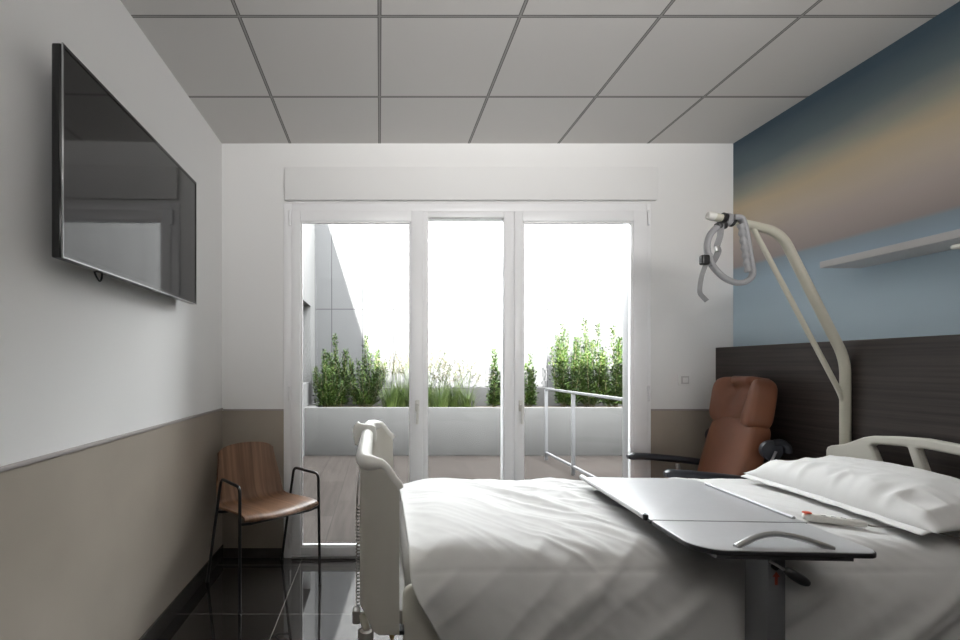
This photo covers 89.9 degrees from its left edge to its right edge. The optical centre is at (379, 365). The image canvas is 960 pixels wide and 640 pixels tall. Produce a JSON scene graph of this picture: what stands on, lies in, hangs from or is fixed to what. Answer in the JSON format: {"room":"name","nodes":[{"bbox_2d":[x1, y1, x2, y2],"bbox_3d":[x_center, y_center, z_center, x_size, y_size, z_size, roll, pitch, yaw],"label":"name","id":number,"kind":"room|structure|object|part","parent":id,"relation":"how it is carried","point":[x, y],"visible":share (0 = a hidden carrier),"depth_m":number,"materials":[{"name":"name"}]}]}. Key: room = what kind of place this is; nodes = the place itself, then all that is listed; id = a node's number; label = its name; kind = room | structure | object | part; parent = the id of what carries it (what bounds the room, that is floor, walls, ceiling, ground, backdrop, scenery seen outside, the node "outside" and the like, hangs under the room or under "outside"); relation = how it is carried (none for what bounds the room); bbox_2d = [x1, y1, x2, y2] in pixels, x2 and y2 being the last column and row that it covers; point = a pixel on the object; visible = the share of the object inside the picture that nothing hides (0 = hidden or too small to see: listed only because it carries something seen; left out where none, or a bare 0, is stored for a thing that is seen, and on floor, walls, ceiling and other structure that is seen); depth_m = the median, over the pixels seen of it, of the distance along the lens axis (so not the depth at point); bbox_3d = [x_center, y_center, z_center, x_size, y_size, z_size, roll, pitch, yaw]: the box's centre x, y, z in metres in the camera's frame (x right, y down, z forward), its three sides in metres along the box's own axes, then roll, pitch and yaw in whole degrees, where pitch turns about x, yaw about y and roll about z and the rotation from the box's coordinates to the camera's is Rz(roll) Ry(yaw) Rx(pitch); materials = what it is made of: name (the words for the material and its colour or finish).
{"room":"hospital room","nodes":[
{"label":"hospital room","id":0,"kind":"room"},
{"bbox_2d":[0,0,314,466],"bbox_3d":[-1.222,-0.855,3.040,0.327,4.480,9.720,0,0,0],"label":"wall","id":1,"kind":"structure","parent":0,"point":[84,359],"depth_m":1.73,"materials":[{"name":"white paint"}]},
{"bbox_2d":[0,410,221,639],"bbox_3d":[-1.056,0.746,0.727,0.004,0.902,4.854,0,0,0],"label":"wainscoting","id":2,"kind":"structure","parent":1,"relation":"attached to","point":[97,542],"depth_m":1.83,"materials":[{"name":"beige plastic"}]},
{"bbox_2d":[0,408,222,471],"bbox_3d":[-1.053,0.287,0.727,0.010,0.015,4.854,0,0,0],"label":"trim","id":3,"kind":"structure","parent":1,"relation":"attached to","point":[73,449],"depth_m":1.70,"materials":[{"name":"grey"}]},
{"bbox_2d":[52,42,196,304],"bbox_3d":[-1.010,-0.637,1.956,0.096,0.676,1.084,0,0,-1],"label":"tv","id":4,"kind":"object","parent":1,"relation":"attached to","point":[124,209],"visible":1,"depth_m":1.69,"materials":[{"name":"black"}]},
{"bbox_2d":[139,545,222,639],"bbox_3d":[-1.052,1.241,0.727,0.012,0.088,4.854,0,0,0],"label":"baseboard","id":5,"kind":"structure","parent":1,"relation":"attached to","point":[155,630],"depth_m":2.47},
{"bbox_2d":[157,456,622,639],"bbox_3d":[2.000,1.345,3.040,8.400,0.120,9.720,0,0,0],"label":"floor","id":6,"kind":"structure","parent":0,"point":[284,599],"depth_m":2.86,"materials":[{"name":"tile"}]},
{"bbox_2d":[205,442,321,613],"bbox_3d":[-0.690,0.884,2.785,0.516,0.802,0.537,0,0,-40],"label":"armchair","id":7,"kind":"object","parent":6,"relation":"on","point":[249,487],"visible":1,"depth_m":2.85,"materials":[{"name":"brown wood"}]},
{"bbox_3d":[-0.871,0.955,2.626,0.028,0.656,0.474,0,0,-41],"label":"leg frame","id":8,"kind":"part","parent":7,"relation":"part of","materials":[{"name":"black metal"}]},
{"bbox_3d":[-0.504,0.955,2.939,0.028,0.656,0.474,0,0,-40],"label":"leg frame","id":9,"kind":"part","parent":7,"relation":"part of","materials":[{"name":"black metal"}]},
{"bbox_2d":[305,387,622,455],"bbox_3d":[2.553,0.825,7.343,7.274,0.940,1.112,0,0,0],"label":"planter","id":10,"kind":"object","parent":6,"relation":"on","point":[452,431],"visible":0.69,"depth_m":6.79,"materials":[{"name":"concrete"}]},
{"bbox_2d":[312,348,345,406],"bbox_3d":[-0.763,0.192,7.186,0.509,0.948,0.451,0,0,33],"label":"leafy shrub","id":11,"kind":"object","parent":10,"relation":"on","point":[326,393],"visible":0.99,"depth_m":7.14,"materials":[{"name":"green plant"}]},
{"bbox_2d":[320,333,354,406],"bbox_3d":[-0.665,0.073,7.368,0.564,1.187,0.418,0,0,0],"label":"leafy shrub","id":12,"kind":"object","parent":10,"relation":"on","point":[344,394],"visible":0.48,"depth_m":7.31,"materials":[{"name":"green plant"}]},
{"bbox_2d":[345,335,388,406],"bbox_3d":[-0.224,0.080,7.284,0.613,1.172,0.605,0,0,-44],"label":"leafy shrub","id":13,"kind":"object","parent":10,"relation":"on","point":[366,394],"visible":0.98,"depth_m":7.25,"materials":[{"name":"green plant"}]},
{"bbox_2d":[374,351,408,406],"bbox_3d":[0.173,0.186,7.189,0.674,0.955,0.813,0,0,-32],"label":"ornamental grass","id":14,"kind":"object","parent":10,"relation":"on","point":[388,402],"depth_m":7.12,"materials":[{"name":"green plant"}]},
{"bbox_2d":[374,344,429,406],"bbox_3d":[0.346,0.153,7.419,0.859,1.020,0.610,0,0,0],"label":"ornamental grass","id":15,"kind":"object","parent":10,"relation":"on","point":[402,403],"depth_m":7.32,"materials":[{"name":"green plant"}]},
{"bbox_2d":[396,347,435,406],"bbox_3d":[0.565,0.127,7.219,0.704,1.072,0.830,0,0,0],"label":"ornamental grass","id":16,"kind":"object","parent":10,"relation":"on","point":[400,347],"depth_m":7.14,"materials":[{"name":"green plant"}]},
{"bbox_2d":[401,345,449,406],"bbox_3d":[0.690,0.148,7.304,0.757,1.029,0.748,0,0,0],"label":"ornamental grass","id":17,"kind":"object","parent":10,"relation":"on","point":[441,358],"depth_m":7.25,"materials":[{"name":"green plant"}]},
{"bbox_2d":[428,360,469,406],"bbox_3d":[0.902,0.280,7.109,0.724,0.767,0.709,0,0,35],"label":"ornamental grass","id":18,"kind":"object","parent":10,"relation":"on","point":[439,401],"depth_m":7.06,"materials":[{"name":"green plant"}]},
{"bbox_2d":[431,357,479,406],"bbox_3d":[1.186,0.259,7.364,0.655,0.808,0.762,0,0,38],"label":"ornamental grass","id":19,"kind":"object","parent":10,"relation":"on","point":[453,402],"depth_m":7.33,"materials":[{"name":"green plant"}]},
{"bbox_2d":[437,358,493,406],"bbox_3d":[1.252,0.267,7.243,0.862,0.793,0.753,0,0,-23],"label":"ornamental grass","id":20,"kind":"object","parent":10,"relation":"on","point":[466,402],"depth_m":7.14,"materials":[{"name":"green plant"}]},
{"bbox_2d":[483,348,500,406],"bbox_3d":[1.778,0.185,7.313,0.364,0.961,0.346,0,0,-32],"label":"leafy shrub","id":21,"kind":"object","parent":10,"relation":"on","point":[494,397],"visible":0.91,"depth_m":7.30,"materials":[{"name":"green plant"}]},
{"bbox_2d":[524,353,538,406],"bbox_3d":[2.302,0.228,7.316,0.356,0.875,0.320,0,0,0],"label":"leafy shrub","id":22,"kind":"object","parent":10,"relation":"on","point":[530,394],"visible":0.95,"depth_m":7.27,"materials":[{"name":"green plant"}]},
{"bbox_2d":[548,324,585,406],"bbox_3d":[2.888,-0.002,7.214,0.538,1.335,0.434,0,0,-30],"label":"leafy shrub","id":23,"kind":"object","parent":10,"relation":"on","point":[561,362],"visible":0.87,"depth_m":7.20,"materials":[{"name":"green plant"}]},
{"bbox_2d":[569,316,607,406],"bbox_3d":[3.268,-0.066,7.339,0.556,1.464,0.526,0,0,0],"label":"leafy shrub","id":24,"kind":"object","parent":10,"relation":"on","point":[589,387],"visible":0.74,"depth_m":7.29,"materials":[{"name":"green plant"}]},
{"bbox_2d":[594,324,622,406],"bbox_3d":[3.595,0.007,7.256,0.551,1.317,0.414,0,0,0],"label":"leafy shrub","id":25,"kind":"object","parent":10,"relation":"on","point":[611,388],"visible":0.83,"depth_m":7.19,"materials":[{"name":"green plant"}]},
{"bbox_2d":[544,388,622,476],"bbox_3d":[2.300,0.798,5.150,0.040,0.997,2.700,0,0,0],"label":"terrace railing","id":26,"kind":"object","parent":6,"relation":"on","point":[546,453],"visible":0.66,"depth_m":5.58,"materials":[{"name":"grey metal"}]},
{"bbox_3d":[2.300,0.813,6.485,0.040,0.968,0.030,0,0,0],"label":"post","id":27,"kind":"part","parent":26,"relation":"part of","materials":[{"name":"grey metal"}]},
{"bbox_3d":[2.300,1.195,5.150,0.030,0.030,2.700,0,0,0],"label":"rail","id":28,"kind":"part","parent":26,"relation":"part of","materials":[{"name":"grey metal"}]},
{"bbox_3d":[2.300,0.813,5.580,0.040,0.968,0.030,0,0,0],"label":"post","id":29,"kind":"part","parent":26,"relation":"part of","materials":[{"name":"grey metal"}]},
{"bbox_3d":[2.300,0.315,5.150,0.030,0.030,2.700,0,0,0],"label":"rail","id":30,"kind":"part","parent":26,"relation":"part of","materials":[{"name":"grey metal"}]},
{"bbox_2d":[352,211,959,639],"bbox_3d":[1.077,0.272,1.862,2.387,2.026,1.008,0,0,0],"label":"hospital bed","id":31,"kind":"object","parent":6,"relation":"on","point":[391,607],"visible":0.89,"depth_m":1.46,"materials":[{"name":"beige plastic"}]},
{"bbox_2d":[356,443,359,606],"bbox_3d":[-0.072,0.538,1.703,0.019,0.437,0.496,0,0,-2],"label":"coiled cord","id":32,"kind":"object","parent":31,"relation":"hanging from","point":[357,505],"visible":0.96,"depth_m":1.46,"materials":[{"name":"grey plastic"}]},
{"bbox_3d":[-0.046,0.772,1.421,0.041,0.054,0.023,0,0,22],"label":"release lever","id":33,"kind":"part","parent":31,"relation":"part of","materials":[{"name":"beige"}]},
{"bbox_2d":[358,627,373,639],"bbox_3d":[-0.041,0.888,1.405,0.047,0.194,0.047,0,0,0],"label":"caster","id":34,"kind":"object","parent":31,"relation":"attached to","point":[364,633],"depth_m":1.40,"materials":[{"name":"grey"}]},
{"bbox_3d":[0.002,0.538,1.870,0.131,0.503,0.985,0,0,0],"label":"footboard","id":35,"kind":"part","parent":31,"relation":"part of","materials":[{"name":"beige plastic"}]},
{"bbox_3d":[0.001,0.316,1.870,0.154,0.108,0.989,0,0,0],"label":"grip rail","id":36,"kind":"part","parent":31,"relation":"part of","materials":[{"name":"white plastic"}]},
{"bbox_2d":[399,500,411,585],"bbox_3d":[1.115,0.693,1.885,2.060,0.160,0.790,0,0,0],"label":"mattress","id":37,"kind":"object","parent":31,"relation":"on","point":[402,527],"visible":0.02,"depth_m":1.71,"materials":[{"name":"grey fabric"}]},
{"bbox_2d":[399,477,959,639],"bbox_3d":[1.121,0.745,1.916,2.054,0.427,1.086,0,0,0],"label":"duvet","id":38,"kind":"object","parent":37,"relation":"on","point":[543,558],"visible":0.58,"depth_m":1.43,"materials":[{"name":"white fabric"}]},
{"bbox_2d":[741,455,959,535],"bbox_3d":[1.933,0.465,1.861,0.422,0.162,0.830,0,0,3],"label":"pillow","id":39,"kind":"object","parent":38,"relation":"on","point":[921,502],"visible":1,"depth_m":1.71,"materials":[{"name":"white fabric"}]},
{"bbox_2d":[802,511,959,538],"bbox_3d":[1.746,0.560,1.587,0.492,0.074,0.093,0,0,32],"label":"handset","id":40,"kind":"object","parent":38,"relation":"on","point":[806,515],"visible":0.94,"depth_m":1.64,"materials":[{"name":"white plastic"}]},
{"bbox_3d":[1.821,0.569,1.545,0.327,0.057,0.078,0,0,36],"label":"cord","id":41,"kind":"part","parent":40,"relation":"part of","materials":[{"name":"grey plastic"}]},
{"bbox_3d":[0.546,0.834,1.470,0.948,0.303,0.024,0,0,0],"label":"rail","id":42,"kind":"part","parent":31,"relation":"part of","materials":[{"name":"beige plastic"}]},
{"bbox_2d":[697,213,755,301],"bbox_3d":[1.637,-0.517,2.237,0.280,0.435,0.090,0,0,0],"label":"grip","id":43,"kind":"object","parent":31,"relation":"hanging from","point":[708,259],"visible":1,"depth_m":2.21,"materials":[{"name":"grey plastic"}]},
{"bbox_3d":[2.185,0.551,1.870,0.036,0.527,0.832,0,0,0],"label":"headboard","id":44,"kind":"part","parent":31,"relation":"part of","materials":[{"name":"beige plastic"}]},
{"bbox_2d":[626,376,791,478],"bbox_3d":[1.828,0.671,2.785,0.748,1.226,0.604,0,0,9],"label":"recliner chair","id":45,"kind":"object","parent":6,"relation":"on","point":[738,442],"visible":0.58,"depth_m":2.62,"materials":[{"name":"leather"}]},
{"bbox_3d":[1.860,0.603,3.035,0.486,0.077,0.074,0,0,9],"label":"armrest","id":46,"kind":"part","parent":45,"relation":"part of","materials":[{"name":"grey plastic"}]},
{"bbox_3d":[1.790,0.603,2.536,0.467,0.077,0.074,0,0,9],"label":"armrest","id":47,"kind":"part","parent":45,"relation":"part of","materials":[{"name":"grey plastic"}]},
{"bbox_3d":[2.037,0.578,2.752,0.244,0.559,0.429,0,0,9],"label":"backrest","id":48,"kind":"part","parent":45,"relation":"part of","materials":[{"name":"leather"}]},
{"bbox_2d":[579,475,876,639],"bbox_3d":[1.116,0.872,1.664,0.498,0.826,0.844,0,0,3],"label":"table","id":49,"kind":"object","parent":6,"relation":"on","point":[720,523],"visible":1,"depth_m":1.39,"materials":[{"name":"grey laminate"}]},
{"bbox_3d":[1.129,0.501,1.793,0.480,0.012,0.582,0,0,3],"label":"tilting panel","id":50,"kind":"part","parent":49,"relation":"part of","materials":[{"name":"grey laminate"}]},
{"bbox_3d":[1.103,0.501,1.375,0.470,0.012,0.240,0,0,3],"label":"fixed panel","id":51,"kind":"part","parent":49,"relation":"part of","materials":[{"name":"grey laminate"}]},
{"bbox_3d":[1.091,0.754,1.333,0.048,0.462,0.090,0,0,3],"label":"post","id":52,"kind":"part","parent":49,"relation":"part of","materials":[{"name":"silver metal"}]},
{"bbox_3d":[1.080,0.542,1.274,0.038,0.025,0.008,0,0,39],"label":"height lever","id":53,"kind":"part","parent":49,"relation":"part of","materials":[{"name":"silver metal"}]},
{"bbox_3d":[1.106,0.518,1.605,0.355,0.015,0.688,0,0,3],"label":"support frame","id":54,"kind":"part","parent":49,"relation":"part of","materials":[{"name":"black metal"}]},
{"bbox_3d":[1.101,0.481,1.292,0.261,0.044,0.046,0,0,3],"label":"push handle","id":55,"kind":"part","parent":49,"relation":"part of","materials":[{"name":"silver metal"}]},
{"bbox_3d":[1.116,0.564,1.257,0.060,0.045,0.027,0,0,15],"label":"lever knob","id":56,"kind":"part","parent":49,"relation":"part of","materials":[{"name":"black plastic"}]},
{"bbox_2d":[222,144,732,410],"bbox_3d":[0.658,-0.104,3.254,3.432,2.778,0.200,0,0,0],"label":"wall","id":57,"kind":"structure","parent":0,"point":[695,180],"depth_m":3.15,"materials":[{"name":"white paint"}]},
{"bbox_2d":[222,411,283,547],"bbox_3d":[-0.848,0.760,3.152,0.413,0.920,0.004,0,0,0],"label":"trim","id":58,"kind":"structure","parent":57,"relation":"attached to","point":[237,426],"depth_m":3.15,"materials":[{"name":"beige paint"}]},
{"bbox_2d":[223,548,283,557],"bbox_3d":[-0.844,1.252,3.148,0.405,0.065,0.012,0,0,0],"label":"baseboard","id":59,"kind":"structure","parent":57,"relation":"attached to","point":[227,552],"depth_m":3.14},
{"bbox_2d":[223,409,283,410],"bbox_3d":[-0.844,0.294,3.148,0.405,0.012,0.012,0,0,0],"label":"trim","id":60,"kind":"structure","parent":57,"relation":"attached to","point":[223,409],"depth_m":3.14,"materials":[{"name":"grey"}]},
{"bbox_2d":[284,204,650,558],"bbox_3d":[0.587,0.099,3.208,2.456,2.372,0.273,0,0,0],"label":"window","id":61,"kind":"structure","parent":57,"relation":"in","point":[635,219],"depth_m":3.14,"materials":[{"name":"white"}]},
{"bbox_3d":[-0.149,0.115,3.168,0.876,2.301,0.072,0,0,0],"label":"sash","id":62,"kind":"part","parent":61,"relation":"part of","materials":[{"name":"white"}]},
{"bbox_3d":[0.252,0.304,3.102,0.028,0.155,0.061,0,0,0],"label":"handle","id":63,"kind":"part","parent":61,"relation":"part of","materials":[{"name":"white plastic"}]},
{"bbox_3d":[0.940,0.304,3.102,0.028,0.155,0.061,0,0,0],"label":"handle","id":64,"kind":"part","parent":61,"relation":"part of","materials":[{"name":"white plastic"}]},
{"bbox_3d":[1.342,0.115,3.168,0.886,2.301,0.072,0,0,0],"label":"sash","id":65,"kind":"part","parent":61,"relation":"part of","materials":[{"name":"white"}]},
{"bbox_2d":[285,167,657,200],"bbox_3d":[0.609,-1.213,3.136,2.480,0.218,0.034,0,0,0],"label":"box","id":66,"kind":"object","parent":57,"relation":"attached to","point":[301,183],"visible":1,"depth_m":3.12,"materials":[{"name":"white paint"}]},
{"bbox_2d":[651,409,708,410],"bbox_3d":[2.033,0.294,3.148,0.435,0.012,0.012,0,0,0],"label":"trim","id":67,"kind":"structure","parent":57,"relation":"attached to","point":[651,409],"depth_m":3.14,"materials":[{"name":"grey"}]},
{"bbox_2d":[651,411,712,477],"bbox_3d":[2.033,0.760,3.152,0.435,0.920,0.004,0,0,0],"label":"trim","id":68,"kind":"structure","parent":57,"relation":"attached to","point":[677,433],"depth_m":3.15,"materials":[{"name":"beige paint"}]},
{"bbox_2d":[678,374,690,385],"bbox_3d":[2.044,0.094,3.145,0.082,0.082,0.018,0,0,0],"label":"light switch","id":69,"kind":"object","parent":57,"relation":"attached to","point":[683,379],"visible":1,"depth_m":3.15,"materials":[{"name":"white plastic"}]},
{"bbox_3d":[2.044,0.094,3.143,0.052,0.052,0.004,0,0,0],"label":"frame","id":70,"kind":"part","parent":69,"relation":"part of","materials":[{"name":"grey plastic"}]},
{"bbox_2d":[120,0,959,143],"bbox_3d":[0.658,-1.543,0.767,3.672,0.100,5.174,0,0,0],"label":"ceiling","id":71,"kind":"structure","parent":0,"point":[256,71],"depth_m":2.30,"materials":[{"name":"tile"}]},
{"bbox_2d":[733,1,959,346],"bbox_3d":[2.434,-0.104,0.767,0.120,2.778,5.174,0,0,0],"label":"wall","id":72,"kind":"structure","parent":0,"point":[870,159],"depth_m":2.31,"materials":[{"name":"paint"}]},
{"bbox_2d":[716,334,959,478],"bbox_3d":[2.314,0.581,0.727,0.119,1.408,4.854,0,0,0],"label":"wall panel","id":73,"kind":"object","parent":72,"relation":"attached to","point":[904,386],"depth_m":2.16,"materials":[{"name":"brown wood"}]},
{"bbox_2d":[820,229,959,267],"bbox_3d":[2.272,-0.498,1.535,0.201,0.032,1.570,0,0,0],"label":"wall shelf","id":74,"kind":"object","parent":72,"relation":"attached to","point":[941,242],"visible":1,"depth_m":2.01,"materials":[{"name":"grey"}]},
{"label":"outside","id":75,"kind":"structure","parent":0,"visible":0},
{"bbox_2d":[315,221,622,401],"bbox_3d":[2.000,-0.665,7.975,8.400,4.100,0.150,0,0,0],"label":"wall","id":76,"kind":"structure","parent":75,"point":[572,272],"depth_m":7.90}
]}

